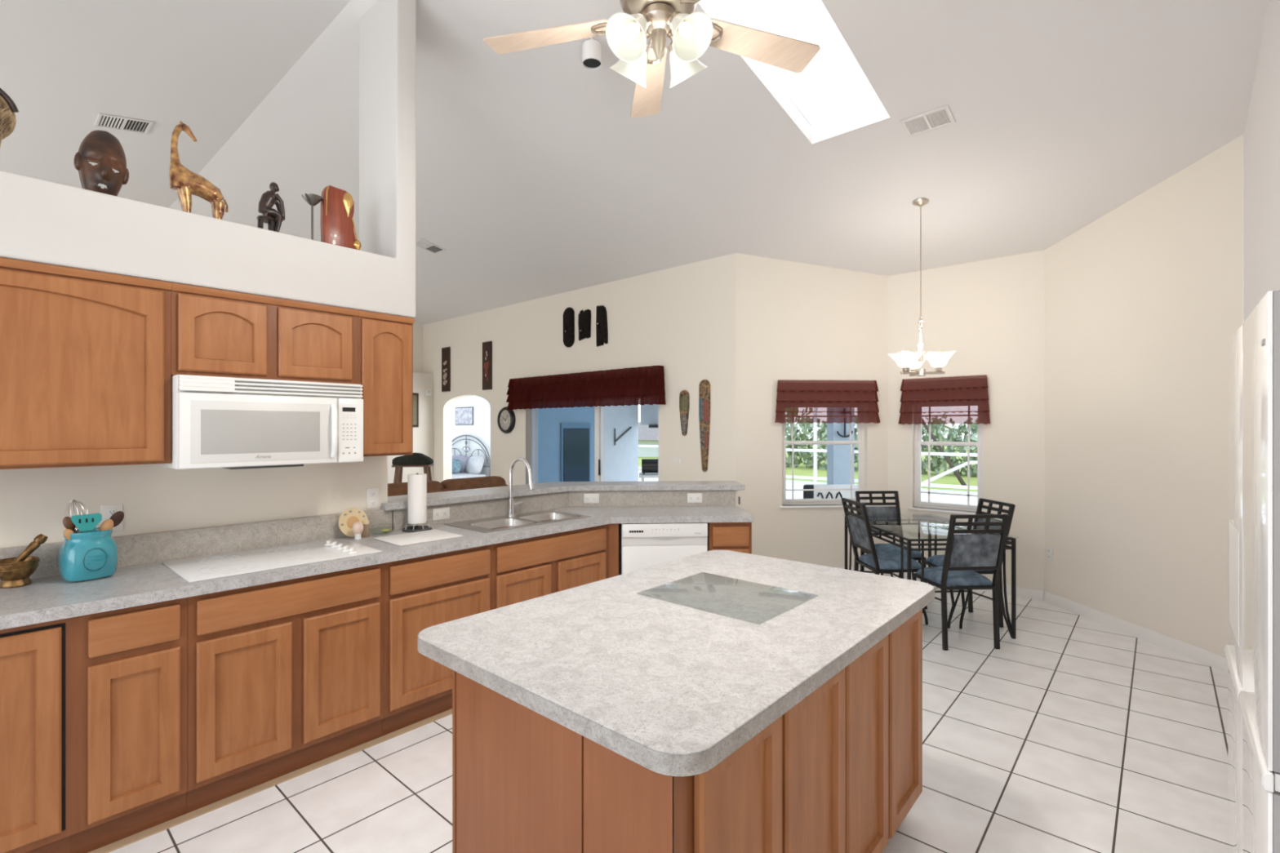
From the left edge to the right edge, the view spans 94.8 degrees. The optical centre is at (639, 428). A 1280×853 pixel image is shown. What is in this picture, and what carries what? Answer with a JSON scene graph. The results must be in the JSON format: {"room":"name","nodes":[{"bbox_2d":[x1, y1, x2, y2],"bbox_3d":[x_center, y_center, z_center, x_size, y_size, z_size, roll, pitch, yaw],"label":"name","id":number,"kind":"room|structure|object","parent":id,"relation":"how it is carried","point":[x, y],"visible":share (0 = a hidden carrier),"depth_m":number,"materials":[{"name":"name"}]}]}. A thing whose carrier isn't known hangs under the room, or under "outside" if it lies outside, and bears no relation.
{"room":"kitchen","nodes":[
{"label":"kitchen","id":0,"kind":"room"},
{"bbox_2d":[0,455,387,548],"bbox_3d":[-3.139,0.455,1.806,0.145,2.140,4.745,0,0,41],"label":"wall","id":1,"kind":"structure","parent":0,"point":[154,498],"depth_m":2.77,"materials":[{"name":"beige paint"}]},
{"bbox_2d":[0,257,172,469],"bbox_3d":[-2.426,-0.233,2.240,0.344,0.765,0.961,0,0,41],"label":"upper cabinet","id":2,"kind":"object","parent":1,"relation":"attached to","point":[85,355],"visible":1,"depth_m":2.29,"materials":[{"name":"brown wood"}]},
{"bbox_2d":[100,503,123,531],"bbox_3d":[-2.334,0.397,2.599,0.008,0.118,0.074,0,0,41],"label":"outlet plate","id":3,"kind":"object","parent":1,"relation":"attached to","point":[107,511],"visible":0.48,"depth_m":2.60,"materials":[{"name":"white plastic"}]},
{"bbox_2d":[0,508,392,582],"bbox_3d":[-2.304,0.560,2.606,0.044,0.161,2.450,0,0,41],"label":"backsplash","id":4,"kind":"structure","parent":1,"relation":"attached to","point":[153,547],"depth_m":2.84,"materials":[{"name":"laminate"}]},
{"bbox_2d":[170,283,359,384],"bbox_3d":[-1.850,-0.421,2.891,0.344,0.388,0.775,0,0,41],"label":"upper cabinet","id":5,"kind":"object","parent":1,"relation":"attached to","point":[215,332],"visible":0.99,"depth_m":2.73,"materials":[{"name":"brown wood"}]},
{"bbox_2d":[157,374,363,469],"bbox_3d":[-1.800,-0.019,2.841,0.478,0.409,0.758,0,0,41],"label":"microwave","id":6,"kind":"object","parent":5,"relation":"attached to","point":[230,423],"visible":1,"depth_m":2.66,"materials":[{"name":"white plastic"}]},
{"bbox_2d":[366,488,378,508],"bbox_3d":[-1.572,0.413,3.460,0.008,0.118,0.074,0,0,41],"label":"outlet plate","id":7,"kind":"object","parent":1,"relation":"attached to","point":[372,494],"visible":1,"depth_m":3.46,"materials":[{"name":"white plastic"}]},
{"bbox_2d":[357,310,414,456],"bbox_3d":[-1.492,-0.233,3.295,0.344,0.765,0.303,0,0,41],"label":"upper cabinet","id":8,"kind":"object","parent":1,"relation":"attached to","point":[384,341],"visible":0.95,"depth_m":3.19,"materials":[{"name":"brown wood"}]},
{"bbox_2d":[0,0,416,318],"bbox_3d":[-2.447,-1.541,2.328,0.490,1.846,3.045,0,0,41],"label":"wall","id":9,"kind":"structure","parent":0,"point":[42,221],"depth_m":2.82,"materials":[{"name":"grey paint"}]},
{"bbox_2d":[0,88,18,147],"bbox_3d":[-2.507,-1.154,2.202,0.067,0.362,0.252,0,0,41],"label":"mask","id":10,"kind":"object","parent":9,"relation":"attached to","point":[8,108],"visible":1,"depth_m":2.27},
{"bbox_2d":[73,129,128,196],"bbox_3d":[-2.232,-1.090,2.448,0.100,0.320,0.174,0,0,37],"label":"face mask","id":11,"kind":"object","parent":9,"relation":"on","point":[102,148],"visible":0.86,"depth_m":2.43,"materials":[{"name":"brown wood"}]},
{"bbox_2d":[168,120,228,219],"bbox_3d":[-2.022,-1.156,2.698,0.089,0.444,0.221,0,0,38],"label":"giraffe figurine","id":12,"kind":"object","parent":9,"relation":"on","point":[185,182],"visible":0.89,"depth_m":2.64,"materials":[{"name":"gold metal"}]},
{"bbox_2d":[257,182,284,232],"bbox_3d":[-1.829,-1.077,2.913,0.080,0.288,0.119,0,0,41],"label":"carving","id":13,"kind":"object","parent":9,"relation":"on","point":[270,216],"visible":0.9,"depth_m":2.90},
{"bbox_2d":[302,193,322,239],"bbox_3d":[-1.703,-1.067,3.055,0.096,0.268,0.096,0,0,41],"label":"candle stand","id":14,"kind":"object","parent":9,"relation":"on","point":[312,199],"visible":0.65,"depth_m":3.04,"materials":[{"name":"grey metal"}]},
{"bbox_2d":[320,185,361,249],"bbox_3d":[-1.601,-1.107,3.156,0.070,0.346,0.194,0,0,41],"label":"sculpture","id":15,"kind":"object","parent":9,"relation":"on","point":[337,225],"visible":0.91,"depth_m":3.13,"materials":[{"name":"ceramic"}]},
{"bbox_2d":[387,372,433,483],"bbox_3d":[-4.657,0.305,8.885,0.350,2.440,3.138,0,0,41],"label":"wall","id":16,"kind":"structure","parent":0,"point":[423,435],"depth_m":9.79,"materials":[{"name":"beige paint"}]},
{"bbox_2d":[413,321,423,373],"bbox_3d":[-6.552,-0.476,7.157,0.200,4.002,8.238,0,0,41],"label":"wall","id":17,"kind":"structure","parent":0,"point":[418,329],"depth_m":10.11,"materials":[{"name":"beige paint"}]},
{"bbox_2d":[452,395,490,476],"bbox_3d":[-2.884,0.225,11.831,5.800,2.600,0.100,0,0,41],"label":"wall","id":18,"kind":"structure","parent":0,"point":[481,428],"depth_m":12.24,"materials":[{"name":"white paint"}]},
{"bbox_2d":[455,406,473,425],"bbox_3d":[-3.735,-0.255,12.500,0.670,0.380,0.023,0,0,41],"label":"framed picture","id":19,"kind":"object","parent":18,"relation":"attached to","point":[464,415],"visible":1,"depth_m":12.46,"materials":[{"name":"blue paper"}]},
{"bbox_2d":[423,253,736,485],"bbox_3d":[-1.538,-0.145,8.327,6.861,3.340,0.160,0,0,41],"label":"wall","id":20,"kind":"structure","parent":0,"point":[682,319],"depth_m":7.00,"materials":[{"name":"beige paint"}]},
{"bbox_2d":[441,346,450,391],"bbox_3d":[-3.193,-0.963,9.664,0.240,0.725,0.030,0,0,41],"label":"plaque","id":21,"kind":"object","parent":20,"relation":"attached to","point":[446,352],"visible":1,"depth_m":9.64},
{"bbox_2d":[482,341,492,390],"bbox_3d":[-2.313,-0.943,8.886,0.230,0.725,0.030,0,0,41],"label":"plaque","id":22,"kind":"object","parent":20,"relation":"attached to","point":[486,346],"visible":1,"depth_m":8.86,"materials":[{"name":"red paint"}]},
{"bbox_2d":[497,406,515,433],"bbox_3d":[-1.951,-0.116,8.546,0.394,0.394,0.060,0,0,41],"label":"wall clock","id":23,"kind":"object","parent":20,"relation":"attached to","point":[506,420],"visible":0.99,"depth_m":8.53,"materials":[{"name":"black plastic"}]},
{"bbox_2d":[525,408,535,484],"bbox_3d":[-1.482,0.465,8.104,0.280,2.020,0.079,0,0,41],"label":"vertical blinds","id":24,"kind":"object","parent":20,"relation":"attached to","point":[530,413],"visible":0.33,"depth_m":8.09,"materials":[{"name":"white paint"}]},
{"bbox_2d":[563,307,574,347],"bbox_3d":[-0.944,-1.313,7.648,0.200,0.520,0.070,0,0,41],"label":"mask","id":25,"kind":"object","parent":20,"relation":"attached to","point":[569,313],"visible":1,"depth_m":7.61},
{"bbox_2d":[577,309,591,340],"bbox_3d":[-0.719,-1.312,7.450,0.220,0.385,0.067,0,0,41],"label":"mask","id":26,"kind":"object","parent":20,"relation":"attached to","point":[584,317],"visible":1,"depth_m":7.42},
{"bbox_2d":[506,364,666,409],"bbox_3d":[-0.817,-0.479,7.468,2.808,0.441,0.172,0,0,41],"label":"valance","id":27,"kind":"object","parent":20,"relation":"attached to","point":[641,385],"visible":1,"depth_m":7.26,"materials":[{"name":"red fabric"}]},
{"bbox_2d":[535,404,660,483],"bbox_3d":[-0.607,0.535,7.511,2.377,1.980,0.110,0,0,41],"label":"door","id":28,"kind":"structure","parent":20,"relation":"in","point":[598,411],"depth_m":7.42,"materials":[{"name":"white paint"}]},
{"bbox_2d":[595,305,608,346],"bbox_3d":[-0.488,-1.268,7.239,0.185,0.505,0.079,0,0,41],"label":"mask","id":29,"kind":"object","parent":20,"relation":"attached to","point":[602,331],"visible":1,"depth_m":7.22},
{"bbox_2d":[679,390,688,435],"bbox_3d":[0.474,-0.165,6.411,0.126,0.500,0.042,0,0,41],"label":"mask","id":30,"kind":"object","parent":20,"relation":"attached to","point":[684,394],"visible":1,"depth_m":6.39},
{"bbox_2d":[698,379,710,471],"bbox_3d":[0.677,-0.025,6.232,0.140,0.980,0.042,0,0,41],"label":"mask","id":31,"kind":"object","parent":20,"relation":"attached to","point":[704,384],"visible":1,"depth_m":6.21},
{"bbox_2d":[539,404,638,483],"bbox_3d":[-0.858,0.220,9.390,0.170,2.610,2.312,0,0,41],"label":"wall","id":32,"kind":"structure","parent":0,"point":[620,460],"depth_m":9.59,"materials":[{"name":"paint"}]},
{"bbox_2d":[560,422,591,481],"bbox_3d":[-0.990,0.725,9.087,0.034,1.600,0.600,0,0,41],"label":"window","id":33,"kind":"structure","parent":32,"relation":"in","point":[575,438],"depth_m":9.06,"materials":[{"name":"glass"}]},
{"bbox_2d":[0,0,1268,324],"bbox_3d":[-2.136,-2.026,4.226,11.600,1.141,10.300,0,0,41],"label":"ceiling","id":34,"kind":"structure","parent":0,"point":[536,178],"depth_m":4.13,"materials":[{"name":"white paint"}]},
{"bbox_2d":[93,112,153,133],"bbox_3d":[-3.977,-2.344,4.533,0.269,0.068,0.316,0,0,41],"label":"ceiling vent","id":35,"kind":"object","parent":34,"relation":"in","point":[104,121],"visible":1,"depth_m":4.53,"materials":[{"name":"white metal"}]},
{"bbox_2d":[416,238,446,254],"bbox_3d":[-2.438,-2.092,6.782,0.240,0.067,0.311,0,0,41],"label":"ceiling vent","id":36,"kind":"object","parent":34,"relation":"in","point":[425,245],"visible":0.79,"depth_m":6.79,"materials":[{"name":"white metal"}]},
{"bbox_2d":[582,35,601,70],"bbox_3d":[-0.282,-2.227,3.454,0.116,0.180,0.116,0,0,41],"label":"ceiling spotlight","id":37,"kind":"object","parent":34,"relation":"hanging from","point":[591,48],"visible":0.94,"depth_m":3.42,"materials":[{"name":"white paint"}]},
{"bbox_2d":[483,0,820,118],"bbox_3d":[0.070,-1.845,2.043,1.262,1.180,1.264,0,0,41],"label":"ceiling fan","id":38,"kind":"object","parent":34,"relation":"hanging from","point":[691,34],"visible":1,"depth_m":2.13,"materials":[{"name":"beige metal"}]},
{"bbox_2d":[888,198,955,376],"bbox_3d":[2.246,-1.116,4.745,0.493,1.398,0.376,0,0,0],"label":"pendant lamp","id":39,"kind":"object","parent":34,"relation":"hanging from","point":[913,362],"visible":1,"depth_m":4.67,"materials":[{"name":"glass"}]},
{"bbox_2d":[900,105,955,137],"bbox_3d":[1.858,-1.978,3.798,0.286,0.043,0.184,0,0,41],"label":"ceiling vent","id":40,"kind":"object","parent":34,"relation":"in","point":[941,117],"visible":1,"depth_m":3.79,"materials":[{"name":"white metal"}]},
{"bbox_2d":[108,575,1227,852],"bbox_3d":[-2.268,1.585,4.076,11.600,0.120,9.900,0,0,41],"label":"floor","id":41,"kind":"structure","parent":0,"point":[1077,734],"depth_m":2.65,"materials":[{"name":"white tile"}]},
{"bbox_2d":[0,617,70,852],"bbox_3d":[-2.423,1.089,1.983,0.593,0.870,0.680,0,0,41],"label":"base cabinet","id":42,"kind":"object","parent":41,"relation":"on","point":[35,658],"visible":0.93,"depth_m":1.98,"materials":[{"name":"brown wood"}]},
{"bbox_2d":[0,505,753,630],"bbox_3d":[-1.226,0.567,3.216,4.866,0.174,1.210,0,0,-39],"label":"countertop","id":43,"kind":"structure","parent":42,"relation":"on","point":[140,577],"depth_m":2.73,"materials":[{"name":"grey laminate"}]},
{"bbox_2d":[0,555,39,588],"bbox_3d":[-2.422,0.560,2.280,0.133,0.100,0.133,0,0,41],"label":"mortar","id":44,"kind":"object","parent":43,"relation":"on","point":[12,575],"visible":0.95,"depth_m":2.25,"materials":[{"name":"gold metal"}]},
{"bbox_2d":[12,533,48,562],"bbox_3d":[-2.409,0.493,2.305,0.035,0.147,0.127,0,0,35],"label":"pestle","id":45,"kind":"object","parent":44,"relation":"in","point":[40,539],"visible":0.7,"depth_m":2.31,"materials":[{"name":"gold metal"}]},
{"bbox_2d":[58,527,117,582],"bbox_3d":[-2.249,0.513,2.399,0.168,0.194,0.166,0,0,34],"label":"jar","id":46,"kind":"object","parent":43,"relation":"on","point":[89,555],"visible":0.94,"depth_m":2.34,"materials":[{"name":"teal ceramic"}]},
{"bbox_2d":[71,513,102,531],"bbox_3d":[-2.227,0.468,2.366,0.028,0.245,0.092,0,0,41],"label":"spatula","id":47,"kind":"object","parent":46,"relation":"in","point":[85,522],"visible":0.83,"depth_m":2.36,"materials":[{"name":"teal plastic"}]},
{"bbox_2d":[161,537,381,582],"bbox_3d":[-1.717,0.595,2.777,0.508,0.032,0.768,0,0,41],"label":"cooktop","id":48,"kind":"object","parent":43,"relation":"in","point":[224,565],"visible":1,"depth_m":2.70,"materials":[{"name":"white ceramic"}]},
{"bbox_2d":[338,507,368,537],"bbox_3d":[-1.601,0.526,3.286,0.038,0.156,0.160,0,0,41],"label":"decorative plate","id":49,"kind":"object","parent":43,"relation":"on","point":[350,516],"visible":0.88,"depth_m":3.27,"materials":[{"name":"beige ceramic"}]},
{"bbox_2d":[402,473,431,532],"bbox_3d":[-1.335,0.440,3.524,0.168,0.340,0.168,0,0,41],"label":"paper towel holder","id":50,"kind":"object","parent":43,"relation":"on","point":[415,528],"visible":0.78,"depth_m":3.49,"materials":[{"name":"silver metal"}]},
{"bbox_2d":[407,473,426,524],"bbox_3d":[-1.335,0.421,3.524,0.107,0.290,0.107,0,0,41],"label":"paper towel roll","id":51,"kind":"object","parent":50,"relation":"on","point":[416,483],"visible":0.99,"depth_m":3.48,"materials":[{"name":"paper"}]},
{"bbox_2d":[373,528,462,546],"bbox_3d":[-1.230,0.606,3.270,0.300,0.008,0.365,0,0,41],"label":"cutting board","id":52,"kind":"object","parent":43,"relation":"on","point":[401,540],"visible":1,"depth_m":3.24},
{"bbox_2d":[444,510,591,533],"bbox_3d":[-0.790,0.692,3.884,0.460,0.174,0.840,0,0,41],"label":"sink","id":53,"kind":"object","parent":43,"relation":"in","point":[531,518],"visible":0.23,"depth_m":3.89,"materials":[{"name":"silver metal"}]},
{"bbox_2d":[506,457,534,515],"bbox_3d":[-0.788,0.402,4.019,0.270,0.406,0.118,0,0,41],"label":"kitchen faucet","id":54,"kind":"object","parent":43,"relation":"on","point":[511,504],"visible":1,"depth_m":4.05,"materials":[{"name":"silver metal"}]},
{"bbox_2d":[381,480,744,530],"bbox_3d":[-0.515,0.528,4.462,2.813,0.166,0.933,0,0,-27],"label":"breakfast bar","id":55,"kind":"object","parent":43,"relation":"on","point":[488,502],"visible":0.9,"depth_m":4.51,"materials":[{"name":"grey laminate"}]},
{"bbox_2d":[69,597,187,852],"bbox_3d":[-2.088,1.089,2.362,0.591,0.870,0.331,0,0,41],"label":"base cabinet","id":56,"kind":"object","parent":41,"relation":"on","point":[129,665],"visible":0.95,"depth_m":2.17,"materials":[{"name":"brown wood"}]},
{"bbox_2d":[186,563,383,813],"bbox_3d":[-1.721,1.089,2.778,0.591,0.870,0.777,0,0,41],"label":"base cabinet","id":57,"kind":"object","parent":41,"relation":"on","point":[285,677],"visible":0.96,"depth_m":2.53,"materials":[{"name":"brown wood"}]},
{"bbox_2d":[87,708,452,852],"bbox_3d":[-1.373,1.522,2.751,0.046,0.006,3.500,0,0,41],"label":"trim","id":58,"kind":"structure","parent":57,"relation":"attached to","point":[126,841],"depth_m":2.48,"materials":[{"name":"wood"}]},
{"bbox_2d":[391,463,433,483],"bbox_3d":[-3.081,1.011,7.987,0.590,1.033,0.355,0,0,-6],"label":"wooden stand","id":59,"kind":"object","parent":41,"relation":"on","point":[398,468],"visible":0.24,"depth_m":7.91,"materials":[{"name":"brown wood"}]},
{"bbox_2d":[391,452,433,465],"bbox_3d":[-3.081,0.414,7.987,0.510,0.165,0.320,0,0,-6],"label":"cushion","id":60,"kind":"object","parent":59,"relation":"on","point":[416,459],"visible":0.89,"depth_m":7.84,"materials":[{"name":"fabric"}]},
{"bbox_2d":[382,544,492,736],"bbox_3d":[-1.256,1.089,3.303,0.591,0.870,0.622,0,0,41],"label":"base cabinet","id":61,"kind":"object","parent":41,"relation":"on","point":[420,593],"visible":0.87,"depth_m":3.03,"materials":[{"name":"brown wood"}]},
{"bbox_2d":[387,475,508,496],"bbox_3d":[-2.348,1.041,6.484,0.890,0.966,1.720,0,0,41],"label":"sofa","id":62,"kind":"object","parent":41,"relation":"on","point":[456,484],"visible":0.12,"depth_m":6.33,"materials":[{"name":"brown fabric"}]},
{"bbox_2d":[387,480,444,494],"bbox_3d":[-2.404,0.732,6.006,0.260,0.347,0.810,0,0,41],"label":"cushion","id":63,"kind":"object","parent":62,"relation":"on","point":[400,488],"depth_m":5.91,"materials":[{"name":"brown fabric"}]},
{"bbox_2d":[440,475,506,488],"bbox_3d":[-1.871,0.732,6.609,0.260,0.347,0.780,0,0,41],"label":"cushion","id":64,"kind":"object","parent":62,"relation":"on","point":[491,481],"depth_m":6.49,"materials":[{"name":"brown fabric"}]},
{"bbox_2d":[490,520,618,609],"bbox_3d":[-0.696,1.089,3.913,0.622,0.870,1.032,0,0,41],"label":"base cabinet","id":65,"kind":"object","parent":41,"relation":"on","point":[533,567],"visible":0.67,"depth_m":3.68,"materials":[{"name":"brown wood"}]},
{"bbox_2d":[619,522,707,574],"bbox_3d":[0.157,1.091,4.348,0.600,0.867,0.582,0,0,-4],"label":"dishwasher","id":66,"kind":"object","parent":41,"relation":"on","point":[642,545],"visible":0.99,"depth_m":4.07,"materials":[{"name":"white plastic"}]},
{"bbox_2d":[417,550,934,852],"bbox_3d":[0.238,1.067,2.027,1.043,0.913,1.645,0,0,41],"label":"kitchen island","id":67,"kind":"object","parent":41,"relation":"on","point":[630,712],"visible":1,"depth_m":1.55,"materials":[{"name":"grey laminate"}]},
{"bbox_2d":[417,550,934,755],"bbox_3d":[0.238,0.631,2.027,1.040,0.041,1.642,0,0,41],"label":"island countertop","id":68,"kind":"structure","parent":67,"relation":"on","point":[656,659],"depth_m":1.71,"materials":[{"name":"stone"}]},
{"bbox_2d":[680,572,763,619],"bbox_3d":[0.317,0.608,2.150,0.512,0.005,0.418,0,0,41],"label":"glass cutting board","id":69,"kind":"object","parent":68,"relation":"on","point":[702,575],"visible":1,"depth_m":2.37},
{"bbox_2d":[707,522,751,554],"bbox_3d":[0.617,1.089,4.391,0.301,0.870,0.591,0,0,-4],"label":"base cabinet","id":70,"kind":"object","parent":41,"relation":"on","point":[731,536],"visible":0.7,"depth_m":4.10,"materials":[{"name":"brown wood"}]},
{"bbox_2d":[841,497,928,624],"bbox_3d":[1.960,1.054,4.735,0.534,0.943,0.396,0,0,-4],"label":"dining chair","id":71,"kind":"object","parent":41,"relation":"on","point":[860,530],"visible":0.81,"depth_m":4.65,"materials":[{"name":"black metal"}]},
{"bbox_2d":[857,553,921,569],"bbox_3d":[2.011,1.062,4.738,0.390,0.064,0.390,0,0,-3],"label":"seat cushion","id":72,"kind":"object","parent":71,"relation":"on","point":[884,561],"depth_m":4.61,"materials":[{"name":"blue fabric"}]},
{"bbox_2d":[855,490,927,608],"bbox_3d":[2.209,1.054,5.197,0.396,0.943,0.534,0,0,-4],"label":"dining chair","id":73,"kind":"object","parent":41,"relation":"on","point":[880,548],"visible":0.49,"depth_m":5.39,"materials":[{"name":"black metal"}]},
{"bbox_2d":[874,543,921,557],"bbox_3d":[2.212,1.062,5.146,0.390,0.064,0.390,0,0,-3],"label":"seat cushion","id":74,"kind":"object","parent":73,"relation":"on","point":[880,548],"depth_m":5.02,"materials":[{"name":"blue fabric"}]},
{"bbox_2d":[842,513,1016,639],"bbox_3d":[2.284,1.153,4.785,0.830,0.741,1.150,0,0,-4],"label":"dining table","id":75,"kind":"object","parent":41,"relation":"on","point":[929,519],"visible":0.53,"depth_m":4.35,"materials":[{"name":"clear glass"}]},
{"bbox_2d":[913,514,1009,650],"bbox_3d":[2.274,1.054,4.212,0.396,0.943,0.534,0,0,-4],"label":"dining chair","id":76,"kind":"object","parent":41,"relation":"on","point":[966,553],"visible":0.91,"depth_m":4.03,"materials":[{"name":"black metal"}]},
{"bbox_2d":[916,566,992,586],"bbox_3d":[2.271,1.062,4.263,0.390,0.064,0.390,0,0,-3],"label":"seat cushion","id":77,"kind":"object","parent":76,"relation":"on","point":[933,575],"depth_m":4.12,"materials":[{"name":"blue fabric"}]},
{"bbox_2d":[922,497,1015,628],"bbox_3d":[2.596,1.054,4.684,0.534,0.943,0.396,0,0,-4],"label":"dining chair","id":78,"kind":"object","parent":41,"relation":"on","point":[935,560],"visible":0.21,"depth_m":4.63,"materials":[{"name":"black metal"}]},
{"bbox_2d":[925,555,994,571],"bbox_3d":[2.546,1.062,4.681,0.390,0.064,0.390,0,0,-3],"label":"seat cushion","id":79,"kind":"object","parent":78,"relation":"on","point":[935,560],"depth_m":4.70,"materials":[{"name":"blue fabric"}]},
{"bbox_2d":[1224,290,1279,852],"bbox_3d":[1.867,0.623,1.296,0.769,1.802,0.944,0,0,41],"label":"refrigerator","id":80,"kind":"object","parent":41,"relation":"on","point":[1252,652],"visible":1,"depth_m":1.37,"materials":[{"name":"white plastic"}]},
{"bbox_2d":[712,0,880,127],"bbox_3d":[0.864,-2.733,3.359,0.618,1.203,1.756,0,0,41],"label":"skylight","id":81,"kind":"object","parent":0,"point":[833,85],"depth_m":4.01,"materials":[{"name":"glass"}]},
{"bbox_2d":[736,253,888,567],"bbox_3d":[1.769,-0.140,6.123,1.594,3.330,0.160,0,0,-4],"label":"wall","id":82,"kind":"structure","parent":0,"point":[795,320],"depth_m":6.03,"materials":[{"name":"beige paint"}]},
{"bbox_2d":[779,422,871,508],"bbox_3d":[1.901,0.271,6.098,0.956,1.092,0.155,0,0,-4],"label":"window","id":83,"kind":"structure","parent":82,"relation":"in","point":[860,426],"depth_m":6.12,"materials":[{"name":"white paint"}]},
{"bbox_2d":[774,379,879,423],"bbox_3d":[1.918,-0.270,5.998,1.073,0.441,0.107,0,0,-4],"label":"valance","id":84,"kind":"object","parent":82,"relation":"attached to","point":[797,401],"visible":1,"depth_m":5.99,"materials":[{"name":"red fabric"}]},
{"bbox_2d":[888,250,1044,593],"bbox_3d":[3.126,-0.035,5.706,1.344,3.119,0.160,0,0,41],"label":"wall","id":85,"kind":"structure","parent":0,"point":[990,313],"depth_m":5.46,"materials":[{"name":"beige paint"}]},
{"bbox_2d":[898,374,990,424],"bbox_3d":[2.931,-0.265,5.700,0.798,0.461,0.107,0,0,41],"label":"valance","id":86,"kind":"object","parent":85,"relation":"attached to","point":[953,400],"visible":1,"depth_m":5.67,"materials":[{"name":"red fabric"}]},
{"bbox_2d":[908,423,982,514],"bbox_3d":[3.014,0.274,5.762,0.687,1.097,0.155,0,0,41],"label":"window","id":87,"kind":"structure","parent":85,"relation":"in","point":[917,428],"depth_m":5.79,"materials":[{"name":"white paint"}]},
{"bbox_2d":[888,572,1043,600],"bbox_3d":[3.067,1.480,5.640,1.330,0.090,0.014,0,0,41],"label":"baseboard","id":88,"kind":"structure","parent":85,"relation":"attached to","point":[1022,592],"depth_m":5.30,"materials":[{"name":"white paint"}]},
{"bbox_2d":[1044,134,1243,657],"bbox_3d":[3.705,-0.142,4.397,0.160,3.333,1.620,0,0,-4],"label":"wall","id":89,"kind":"structure","parent":0,"point":[1144,301],"depth_m":4.21,"materials":[{"name":"beige paint"}]},
{"bbox_2d":[1043,591,1227,673],"bbox_3d":[3.617,1.480,4.386,0.014,0.090,1.610,0,0,-4],"label":"baseboard","id":90,"kind":"structure","parent":89,"relation":"attached to","point":[1219,662],"depth_m":4.23,"materials":[{"name":"white paint"}]},
{"bbox_2d":[1243,0,1279,322],"bbox_3d":[2.939,-0.362,2.658,0.120,3.775,2.357,0,0,41],"label":"wall","id":91,"kind":"structure","parent":0,"point":[1261,135],"depth_m":2.90,"materials":[{"name":"white paint"}]},
{"bbox_3d":[0.751,-1.160,8.288,4.020,0.130,2.790,0,0,41],"label":"ceiling","id":92,"kind":"structure","parent":0,"visible":0},
{"bbox_2d":[640,404,657,427],"bbox_3d":[0.754,-0.545,9.560,2.000,1.080,0.060,0,0,41],"label":"shade","id":93,"kind":"object","parent":92,"relation":"hanging from","point":[648,413],"visible":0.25,"depth_m":10.08,"materials":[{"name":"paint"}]},
{"bbox_3d":[-3.468,1.585,11.172,5.800,0.120,1.862,0,0,41],"label":"floor","id":94,"kind":"structure","parent":0,"visible":0},
{"bbox_2d":[452,435,490,479],"bbox_3d":[-4.078,0.833,11.886,1.748,1.384,1.320,0,0,41],"label":"bed","id":95,"kind":"object","parent":94,"relation":"on","point":[459,475],"visible":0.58,"depth_m":11.89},
{"bbox_2d":[465,455,484,474],"bbox_3d":[-3.354,0.753,11.934,0.520,0.380,0.194,0,0,41],"label":"pillow","id":96,"kind":"object","parent":95,"relation":"on","point":[475,463],"visible":0.98,"depth_m":11.83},
{"label":"outside","id":97,"kind":"structure","parent":0,"visible":0},
{"bbox_2d":[638,439,977,492],"bbox_3d":[28.359,1.695,39.600,130.000,0.100,63.100,0,0,41],"label":"lawn","id":98,"kind":"structure","parent":97,"point":[949,478],"depth_m":20.77,"materials":[{"name":"plant"}]},
{"bbox_2d":[638,422,657,457],"bbox_3d":[0.247,0.675,36.499,11.000,2.100,7.000,0,0,1],"label":"house","id":99,"kind":"structure","parent":98,"relation":"on","point":[646,435],"depth_m":33.50,"materials":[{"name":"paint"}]},
{"bbox_2d":[785,422,977,476],"bbox_3d":[11.410,0.676,20.058,23.106,2.508,1.723,0,0,41],"label":"hedge","id":100,"kind":"object","parent":98,"relation":"on","point":[935,464],"visible":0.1,"depth_m":20.78,"materials":[{"name":"green plant"}]},
{"bbox_2d":[923,423,966,485],"bbox_3d":[8.079,-0.529,17.660,2.862,4.410,1.697,0,0,20],"label":"leaning trunk","id":101,"kind":"object","parent":98,"relation":"on","point":[956,473],"visible":0.02,"depth_m":16.75,"materials":[{"name":"brown plant"}]},
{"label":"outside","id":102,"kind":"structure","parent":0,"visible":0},
{"bbox_2d":[638,470,977,505],"bbox_3d":[3.809,1.675,11.851,22.000,0.100,11.000,0,0,41],"label":"pool deck","id":103,"kind":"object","parent":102,"point":[961,500],"depth_m":14.44,"materials":[{"name":"concrete"}]},
{"bbox_2d":[639,472,657,481],"bbox_3d":[0.538,1.125,8.003,1.100,0.999,0.560,0,0,1],"label":"patio table","id":104,"kind":"object","parent":103,"relation":"on","point":[647,475],"visible":0.21,"depth_m":7.76,"materials":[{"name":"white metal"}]},
{"bbox_2d":[641,458,657,474],"bbox_3d":[0.188,0.511,8.009,0.330,0.229,0.200,0,0,0],"label":"grill","id":105,"kind":"object","parent":104,"relation":"on","point":[648,465],"visible":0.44,"depth_m":7.92,"materials":[{"name":"black metal"}]},
{"bbox_2d":[638,422,977,489],"bbox_3d":[6.123,-0.675,16.881,16.880,4.600,0.080,0,0,41],"label":"screen enclosure","id":106,"kind":"object","parent":103,"relation":"on","point":[815,450],"visible":0.04,"depth_m":17.55,"materials":[{"name":"white metal"}]},
{"bbox_2d":[813,484,857,498],"bbox_3d":[2.277,1.129,6.767,0.660,0.989,0.413,0,0,-1],"label":"bench","id":107,"kind":"object","parent":103,"relation":"on","point":[817,494],"visible":0.3,"depth_m":6.57,"materials":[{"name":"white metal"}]},
{"bbox_2d":[826,422,854,484],"bbox_3d":[2.727,0.265,8.002,0.320,2.720,0.320,0,0,1],"label":"column","id":108,"kind":"structure","parent":103,"relation":"on","point":[838,456],"depth_m":7.86,"materials":[{"name":"blue paint"}]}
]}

